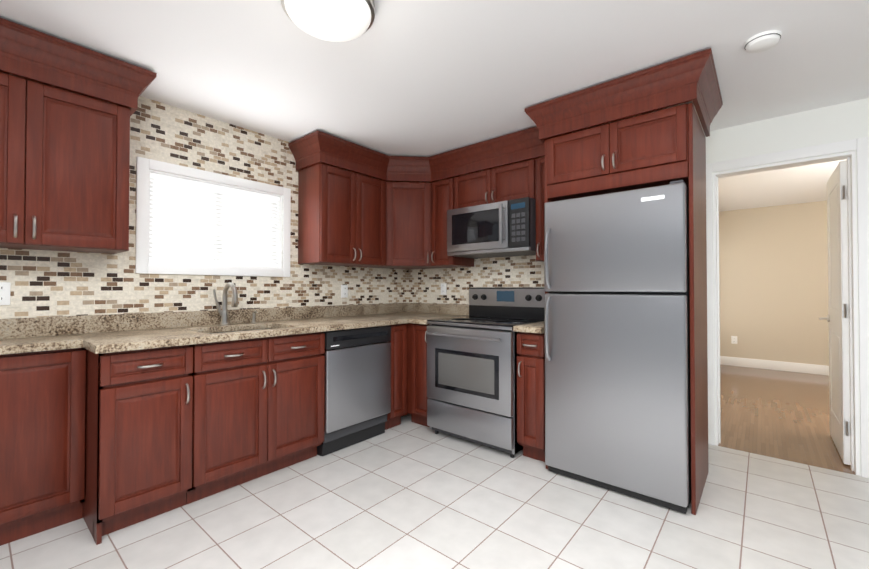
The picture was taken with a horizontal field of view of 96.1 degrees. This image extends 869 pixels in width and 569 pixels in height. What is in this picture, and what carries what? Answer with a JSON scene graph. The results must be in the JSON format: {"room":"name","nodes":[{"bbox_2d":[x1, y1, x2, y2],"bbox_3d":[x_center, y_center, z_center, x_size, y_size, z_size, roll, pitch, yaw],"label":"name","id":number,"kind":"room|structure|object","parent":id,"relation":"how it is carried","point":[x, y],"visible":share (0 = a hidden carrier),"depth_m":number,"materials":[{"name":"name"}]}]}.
{"room":"kitchen","nodes":[
{"label":"kitchen","id":0,"kind":"room"},
{"bbox_2d":[0,71,407,318],"bbox_3d":[-1.634,0.025,2.713,0.150,2.350,4.000,-1,-1,40],"label":"wall","id":1,"kind":"structure","parent":0,"point":[47,283],"depth_m":2.57,"materials":[{"name":"tile"}]},
{"bbox_2d":[0,282,10,304],"bbox_3d":[-2.171,0.051,1.949,0.008,0.115,0.072,-1,-1,40],"label":"electrical outlet","id":2,"kind":"object","parent":1,"relation":"attached to","point":[5,293],"visible":1,"depth_m":1.96,"materials":[{"name":"white plastic"}]},
{"bbox_2d":[0,72,129,253],"bbox_3d":[-1.996,-0.563,1.892,0.359,0.765,0.780,-1,-1,40],"label":"upper cabinet","id":3,"kind":"object","parent":1,"relation":"attached to","point":[64,168],"visible":1,"depth_m":1.89,"materials":[{"name":"brown wood"}]},
{"bbox_2d":[0,18,156,115],"bbox_3d":[-2.201,-1.049,1.612,0.410,0.198,1.664,-1,-1,40],"label":"crown molding","id":4,"kind":"structure","parent":1,"relation":"attached to","point":[33,55],"depth_m":1.88,"materials":[{"name":"brown wood"}]},
{"bbox_2d":[135,156,290,276],"bbox_3d":[-1.546,-0.413,2.808,0.167,0.712,1.010,-1,-1,40],"label":"window","id":5,"kind":"structure","parent":1,"relation":"in","point":[143,263],"depth_m":2.64,"materials":[{"name":"white"}]},
{"bbox_2d":[150,173,278,267],"bbox_3d":[-1.556,-0.413,2.816,0.115,0.566,0.864,-1,-1,40],"label":"window blinds","id":6,"kind":"object","parent":5,"relation":"attached to","point":[193,222],"visible":0.85,"depth_m":2.77,"materials":[{"name":"white plastic"}]},
{"bbox_2d":[298,163,385,266],"bbox_3d":[-0.765,-0.545,3.356,0.359,0.765,0.682,-1,-1,40],"label":"upper cabinet","id":7,"kind":"object","parent":1,"relation":"attached to","point":[341,217],"visible":1,"depth_m":3.17,"materials":[{"name":"brown wood"}]},
{"bbox_2d":[341,285,347,297],"bbox_3d":[-0.820,0.070,3.557,0.008,0.115,0.072,-1,-1,40],"label":"electrical outlet","id":8,"kind":"object","parent":1,"relation":"attached to","point":[344,291],"visible":1,"depth_m":3.55,"materials":[{"name":"white plastic"}]},
{"bbox_2d":[370,182,451,268],"bbox_3d":[-0.250,-0.540,3.768,0.616,0.765,0.610,-1,-1,40],"label":"upper cabinet","id":9,"kind":"object","parent":1,"relation":"attached to","point":[408,225],"visible":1,"depth_m":3.54,"materials":[{"name":"brown wood"}]},
{"bbox_2d":[0,413,868,568],"bbox_3d":[0.288,1.187,-0.843,7.650,0.060,8.050,-1,-1,40],"label":"floor","id":10,"kind":"structure","parent":0,"point":[406,493],"depth_m":1.95,"materials":[{"name":"tile"}]},
{"bbox_2d":[0,348,85,545],"bbox_3d":[-1.972,0.752,1.895,0.369,0.875,0.380,-1,-1,40],"label":"base cabinet","id":11,"kind":"object","parent":10,"relation":"on","point":[42,433],"visible":1,"depth_m":1.83,"materials":[{"name":"brown wood"}]},
{"bbox_2d":[83,345,192,544],"bbox_3d":[-1.616,0.755,2.094,0.659,0.875,0.380,-1,-1,40],"label":"base cabinet","id":12,"kind":"object","parent":10,"relation":"on","point":[138,441],"visible":0.98,"depth_m":1.89,"materials":[{"name":"brown wood"}]},
{"bbox_2d":[186,330,324,504],"bbox_3d":[-1.233,0.760,2.550,0.659,0.875,0.805,-1,-1,40],"label":"base cabinet","id":13,"kind":"object","parent":10,"relation":"on","point":[258,408],"visible":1,"depth_m":2.31,"materials":[{"name":"brown wood"}]},
{"bbox_2d":[317,325,390,455],"bbox_3d":[-0.771,0.770,3.083,0.620,0.868,0.604,-1,-1,40],"label":"dishwasher","id":14,"kind":"object","parent":10,"relation":"on","point":[357,406],"visible":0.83,"depth_m":2.85,"materials":[{"name":"grey metal"}]},
{"bbox_2d":[385,323,406,429],"bbox_3d":[-0.524,0.771,3.419,0.626,0.875,0.213,-1,-1,40],"label":"base cabinet","id":15,"kind":"object","parent":10,"relation":"on","point":[398,341],"visible":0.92,"depth_m":3.22,"materials":[{"name":"brown wood"}]},
{"bbox_2d":[407,323,429,426],"bbox_3d":[-0.172,0.774,3.655,0.862,0.875,0.659,-1,-1,40],"label":"base cabinet","id":16,"kind":"object","parent":10,"relation":"on","point":[417,397],"visible":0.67,"depth_m":3.26,"materials":[{"name":"brown wood"}]},
{"bbox_2d":[0,303,411,354],"bbox_3d":[-1.247,0.252,2.515,0.690,0.138,3.798,-1,-1,40],"label":"countertop","id":17,"kind":"structure","parent":16,"relation":"on","point":[101,334],"depth_m":2.32,"materials":[{"name":"stone"}]},
{"bbox_2d":[213,282,257,324],"bbox_3d":[-1.340,0.138,2.690,0.203,0.293,0.296,-1,-1,40],"label":"faucet","id":18,"kind":"object","parent":17,"relation":"on","point":[223,312],"visible":1,"depth_m":2.65,"materials":[{"name":"silver metal"}]},
{"bbox_2d":[208,328,273,333],"bbox_3d":[-1.219,0.422,2.510,0.410,0.200,0.580,-1,-1,40],"label":"sink","id":19,"kind":"object","parent":17,"relation":"in","point":[243,330],"visible":0.1,"depth_m":2.68,"materials":[{"name":"silver metal"}]},
{"bbox_2d":[412,303,468,324],"bbox_3d":[0.086,0.263,3.431,0.172,0.138,0.677,-1,-1,40],"label":"countertop","id":20,"kind":"structure","parent":16,"relation":"on","point":[421,312],"depth_m":3.77,"materials":[{"name":"stone"}]},
{"bbox_2d":[427,287,544,457],"bbox_3d":[0.417,0.617,3.091,0.760,1.175,0.712,-1,-1,40],"label":"range","id":21,"kind":"object","parent":10,"relation":"on","point":[472,376],"visible":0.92,"depth_m":2.87,"materials":[{"name":"grey metal"}]},
{"bbox_2d":[517,332,544,461],"bbox_3d":[0.824,0.764,2.818,0.200,0.875,0.659,-1,-1,40],"label":"base cabinet","id":22,"kind":"object","parent":10,"relation":"on","point":[531,394],"visible":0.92,"depth_m":2.59,"materials":[{"name":"brown wood"}]},
{"bbox_2d":[513,321,543,333],"bbox_3d":[0.820,0.256,2.822,0.203,0.138,0.666,-1,-1,40],"label":"countertop","id":23,"kind":"structure","parent":22,"relation":"on","point":[537,327],"depth_m":2.58,"materials":[{"name":"stone"}]},
{"bbox_2d":[544,140,552,468],"bbox_3d":[0.924,0.133,2.771,0.019,2.135,0.613,-1,-1,40],"label":"panel","id":24,"kind":"object","parent":10,"relation":"on","point":[546,184],"visible":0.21,"depth_m":2.55,"materials":[{"name":"brown wood"}]},
{"bbox_2d":[544,180,690,513],"bbox_3d":[1.175,0.333,2.451,0.760,1.727,0.710,-1,-1,40],"label":"fridge","id":25,"kind":"object","parent":10,"relation":"on","point":[617,345],"visible":1,"depth_m":2.17,"materials":[{"name":"grey metal"}]},
{"bbox_2d":[688,103,707,514],"bbox_3d":[1.533,0.127,2.260,0.020,2.135,0.613,-1,-1,40],"label":"panel","id":26,"kind":"object","parent":10,"relation":"on","point":[698,301],"visible":1,"depth_m":2.13,"materials":[{"name":"brown wood"}]},
{"bbox_2d":[0,0,868,211],"bbox_3d":[1.760,-1.188,2.880,5.150,0.080,8.400,-1,-1,40],"label":"ceiling","id":27,"kind":"structure","parent":0,"point":[419,78],"depth_m":2.02,"materials":[{"name":"white paint"}]},
{"bbox_2d":[281,0,374,41],"bbox_3d":[-0.432,-1.109,1.600,0.370,0.109,0.370,-1,-1,40],"label":"ceiling light","id":28,"kind":"object","parent":27,"relation":"attached to","point":[337,20],"visible":1,"depth_m":1.57,"materials":[{"name":"white glass"}]},
{"bbox_2d":[744,30,780,52],"bbox_3d":[1.558,-1.141,1.854,0.136,0.038,0.136,-1,-1,40],"label":"smoke detector","id":29,"kind":"object","parent":27,"relation":"attached to","point":[763,41],"visible":1,"depth_m":1.83,"materials":[{"name":"white plastic"}]},
{"bbox_2d":[408,156,544,304],"bbox_3d":[0.806,0.036,3.635,2.700,2.350,0.550,-1,-1,40],"label":"wall","id":30,"kind":"structure","parent":0,"point":[424,285],"depth_m":3.66,"materials":[{"name":"tile"}]},
{"bbox_2d":[441,283,446,294],"bbox_3d":[0.090,0.054,3.870,0.072,0.115,0.008,-1,-1,40],"label":"electrical outlet","id":31,"kind":"object","parent":30,"relation":"attached to","point":[443,288],"visible":1,"depth_m":3.86,"materials":[{"name":"white plastic"}]},
{"bbox_2d":[431,178,473,267],"bbox_3d":[0.159,-0.542,3.589,0.250,0.765,0.359,-1,-1,40],"label":"upper cabinet","id":32,"kind":"object","parent":30,"relation":"attached to","point":[442,197],"visible":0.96,"depth_m":3.49,"materials":[{"name":"brown wood"}]},
{"bbox_2d":[454,159,535,208],"bbox_3d":[0.548,-0.778,3.265,0.760,0.300,0.359,-1,-1,40],"label":"upper cabinet","id":33,"kind":"object","parent":30,"relation":"attached to","point":[509,182],"visible":0.79,"depth_m":3.12,"materials":[{"name":"brown wood"}]},
{"bbox_2d":[447,197,535,258],"bbox_3d":[0.513,-0.433,3.218,0.760,0.388,0.469,-1,-1,40],"label":"microwave","id":34,"kind":"object","parent":33,"relation":"attached to","point":[501,229],"visible":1,"depth_m":3.04,"materials":[{"name":"grey metal"}]},
{"bbox_2d":[535,157,544,261],"bbox_3d":[0.919,-0.550,2.950,0.203,0.765,0.359,-1,-1,40],"label":"upper cabinet","id":35,"kind":"object","parent":30,"relation":"attached to","point":[540,181],"visible":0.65,"depth_m":2.88,"materials":[{"name":"brown wood"}]},
{"bbox_2d":[547,104,688,200],"bbox_3d":[1.212,-0.745,2.507,0.771,0.385,0.664,-1,-1,40],"label":"upper cabinet","id":36,"kind":"object","parent":30,"relation":"attached to","point":[644,150],"visible":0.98,"depth_m":2.24,"materials":[{"name":"brown wood"}]},
{"bbox_2d":[288,48,722,181],"bbox_3d":[0.313,-1.035,2.796,2.737,0.199,1.383,-1,-1,40],"label":"crown molding","id":37,"kind":"structure","parent":36,"relation":"attached to","point":[691,77],"depth_m":2.47,"materials":[{"name":"brown wood"}]},
{"bbox_2d":[719,201,828,365],"bbox_3d":[5.348,0.056,5.270,2.490,2.350,0.100,-1,-1,40],"label":"wall","id":38,"kind":"structure","parent":0,"point":[773,273],"depth_m":5.57,"materials":[{"name":"beige paint"}]},
{"bbox_2d":[731,336,736,343],"bbox_3d":[4.520,0.849,5.884,0.072,0.115,0.008,-1,-1,40],"label":"electrical outlet","id":39,"kind":"object","parent":38,"relation":"attached to","point":[733,339],"visible":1,"depth_m":5.88,"materials":[{"name":"white plastic"}]},
{"bbox_2d":[720,356,828,374],"bbox_3d":[5.315,1.166,5.209,2.539,0.130,0.014,-1,-1,40],"label":"baseboard","id":40,"kind":"structure","parent":38,"relation":"attached to","point":[782,366],"depth_m":5.56,"materials":[{"name":"white wood"}]},
{"bbox_2d":[704,98,868,475],"bbox_3d":[2.571,0.023,2.588,1.350,2.350,0.120,-1,-1,40],"label":"wall","id":41,"kind":"structure","parent":0,"point":[834,123],"depth_m":2.64,"materials":[{"name":"white paint"}]},
{"bbox_2d":[706,137,868,477],"bbox_3d":[2.407,0.148,2.725,0.880,2.105,0.152,-1,-1,40],"label":"door frame","id":42,"kind":"structure","parent":41,"relation":"attached to","point":[860,146],"depth_m":2.51,"materials":[{"name":"white wood"}]},
{"bbox_2d":[819,160,850,464],"bbox_3d":[2.905,0.190,2.852,0.100,2.000,0.714,-1,-1,40],"label":"door","id":43,"kind":"structure","parent":41,"relation":"in","point":[837,317],"depth_m":2.69,"materials":[{"name":"white wood"}]},
{"bbox_2d":[718,364,858,475],"bbox_3d":[4.091,1.243,3.798,2.800,0.060,3.950,-1,-1,40],"label":"floor","id":44,"kind":"structure","parent":0,"point":[782,415],"depth_m":3.58,"materials":[{"name":"brown wood"}]}
]}

